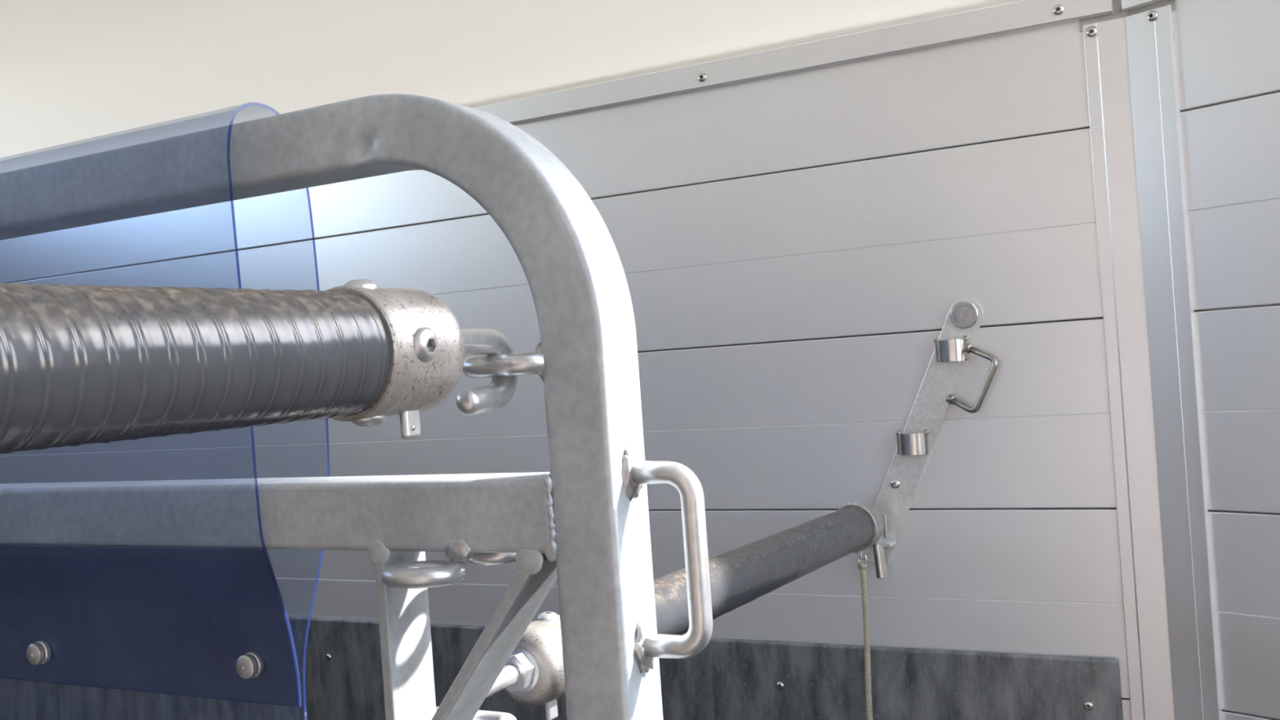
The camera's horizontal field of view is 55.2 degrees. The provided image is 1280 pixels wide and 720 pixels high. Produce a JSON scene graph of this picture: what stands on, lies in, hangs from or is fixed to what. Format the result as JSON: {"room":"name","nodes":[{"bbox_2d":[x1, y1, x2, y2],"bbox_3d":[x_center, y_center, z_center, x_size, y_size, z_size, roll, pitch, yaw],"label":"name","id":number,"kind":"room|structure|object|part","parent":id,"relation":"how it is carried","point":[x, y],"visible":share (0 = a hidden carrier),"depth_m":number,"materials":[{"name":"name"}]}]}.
{"room":"cargo space","nodes":[
{"label":"cargo space","id":0,"kind":"room"},
{"bbox_2d":[0,0,1020,173],"bbox_3d":[-1.120,-0.609,1.237,3.135,0.520,2.196,-4,0,28],"label":"ceiling","id":1,"kind":"structure","parent":0,"point":[78,77],"depth_m":2.14,"materials":[{"name":"white paint"}]},
{"bbox_2d":[0,20,1131,719],"bbox_3d":[-0.609,0.444,2.255,2.937,1.700,0.046,-4,0,28],"label":"wall","id":2,"kind":"structure","parent":0,"point":[794,250],"depth_m":1.76,"materials":[{"name":"grey metal"}]},
{"bbox_2d":[0,616,385,719],"bbox_3d":[-0.913,0.614,2.390,1.073,0.256,0.015,-4,0,28],"label":"kick plate","id":3,"kind":"object","parent":2,"relation":"attached to","point":[344,675],"depth_m":2.23,"materials":[{"name":"rubber"}]},
{"bbox_2d":[430,623,485,706],"bbox_3d":[-0.297,0.514,2.055,0.114,0.141,0.015,-4,0,28],"label":"kick plate","id":4,"kind":"object","parent":2,"relation":"attached to","point":[451,644],"depth_m":2.06,"materials":[{"name":"rubber"}]},
{"bbox_2d":[658,637,866,719],"bbox_3d":[0.178,0.475,1.798,0.327,0.129,0.015,-4,0,28],"label":"kick plate","id":5,"kind":"object","parent":2,"relation":"attached to","point":[726,679],"depth_m":1.79,"materials":[{"name":"rubber"}]},
{"bbox_2d":[472,0,1112,124],"bbox_3d":[-0.687,-0.366,2.243,2.926,0.038,0.036,-4,0,28],"label":"trim","id":6,"kind":"structure","parent":2,"relation":"attached to","point":[1022,15],"depth_m":1.73,"materials":[{"name":"metal"}]},
{"bbox_2d":[857,297,998,566],"bbox_3d":[0.385,0.104,1.664,0.216,0.366,0.032,-4,0,28],"label":"wall bracket","id":7,"kind":"object","parent":2,"relation":"attached to","point":[954,344],"visible":0.96,"depth_m":1.67,"materials":[{"name":"metal"}]},
{"bbox_3d":[0.444,0.025,1.631,0.021,0.091,0.072,-4,0,-40],"label":"handle","id":8,"kind":"part","parent":7,"relation":"part of","materials":[{"name":"silver metal"}]},
{"bbox_2d":[870,645,1123,719],"bbox_3d":[0.471,0.441,1.640,0.330,0.103,0.015,-4,0,28],"label":"kick plate","id":9,"kind":"object","parent":2,"relation":"attached to","point":[907,683],"depth_m":1.64,"materials":[{"name":"rubber"}]},
{"bbox_2d":[1173,0,1279,719],"bbox_3d":[1.171,-0.062,0.938,0.046,2.460,1.600,-4,0,-40],"label":"wall","id":10,"kind":"structure","parent":0,"point":[1228,51],"depth_m":1.46,"materials":[{"name":"grey metal"}]},
{"bbox_2d":[1079,0,1175,31],"bbox_3d":[0.613,-0.459,1.540,0.120,0.070,0.029,-4,0,39],"label":"trim","id":11,"kind":"structure","parent":10,"relation":"attached to","point":[1117,12],"depth_m":1.54,"materials":[{"name":"grey metal"}]},
{"bbox_2d":[1121,0,1166,11],"bbox_3d":[1.121,-0.493,0.923,0.022,0.038,1.602,-4,0,-40],"label":"trim","id":12,"kind":"structure","parent":10,"relation":"attached to","point":[1126,5],"depth_m":1.52,"materials":[{"name":"white"}]},
{"bbox_2d":[1082,4,1222,719],"bbox_3d":[0.667,0.386,1.531,0.110,1.637,0.017,-4,0,41],"label":"trim","id":13,"kind":"structure","parent":10,"relation":"attached to","point":[1131,73],"depth_m":1.53,"materials":[{"name":"metal"}]},
{"bbox_3d":[-0.530,1.315,0.999,4.760,0.050,2.250,-4,0,28],"label":"floor","id":14,"kind":"structure","parent":0,"visible":0},
{"bbox_2d":[0,93,712,719],"bbox_3d":[-0.642,0.588,1.085,1.669,1.416,0.184,-4,0,30],"label":"frame","id":15,"kind":"object","parent":14,"relation":"on","point":[584,523],"visible":1,"depth_m":0.69,"materials":[{"name":"metal"}]},
{"bbox_2d":[0,102,329,719],"bbox_3d":[-0.724,0.185,1.061,1.150,0.631,0.074,-4,0,28],"label":"flap","id":16,"kind":"object","parent":15,"relation":"hanging from","point":[203,623],"visible":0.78,"depth_m":0.83,"materials":[{"name":"plastic"}]},
{"bbox_2d":[36,640,50,663],"bbox_3d":[-0.440,0.215,0.897,0.017,0.017,0.005,-4,0,28],"label":"washer","id":17,"kind":"object","parent":16,"relation":"in","point":[43,647],"depth_m":0.89,"materials":[{"name":"silver metal"}]},
{"bbox_2d":[246,651,263,677],"bbox_3d":[-0.253,0.199,0.796,0.017,0.017,0.005,-4,0,28],"label":"washer","id":18,"kind":"object","parent":16,"relation":"in","point":[255,660],"depth_m":0.79,"materials":[{"name":"silver metal"}]},
{"bbox_2d":[0,280,518,453],"bbox_3d":[-0.326,0.014,0.221,0.071,0.078,1.072,-4,0,28],"label":"bar","id":19,"kind":"object","parent":15,"relation":"attached to","point":[80,364],"visible":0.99,"depth_m":0.47,"materials":[{"name":"grey"}]},
{"bbox_3d":[-0.718,0.132,1.050,1.547,0.042,0.040,-4,0,28],"label":"cross rail","id":20,"kind":"part","parent":15,"relation":"part of","materials":[{"name":"silver metal"}]},
{"bbox_3d":[0.016,0.107,0.655,0.044,0.107,0.012,-4,0,28],"label":"grab handle","id":21,"kind":"part","parent":15,"relation":"part of","materials":[{"name":"silver metal"}]},
{"bbox_2d":[485,501,888,719],"bbox_3d":[0.095,0.254,1.281,0.063,0.127,0.955,-4,0,28],"label":"bar","id":22,"kind":"object","parent":15,"relation":"attached to","point":[533,675],"visible":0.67,"depth_m":1.24,"materials":[{"name":"grey"}]},
{"bbox_2d":[511,648,539,692],"bbox_3d":[-0.091,0.238,0.939,0.034,0.034,0.003,-4,0,28],"label":"washer","id":23,"kind":"object","parent":22,"relation":"in","point":[526,660],"depth_m":0.93,"materials":[{"name":"silver metal"}]},
{"bbox_2d":[857,552,872,719],"bbox_3d":[0.325,0.595,1.664,0.018,0.668,0.012,-4,0,28],"label":"pull cord","id":24,"kind":"object","parent":22,"relation":"hanging from","point":[862,566],"visible":1,"depth_m":1.66,"materials":[{"name":"fabric"}]}
]}

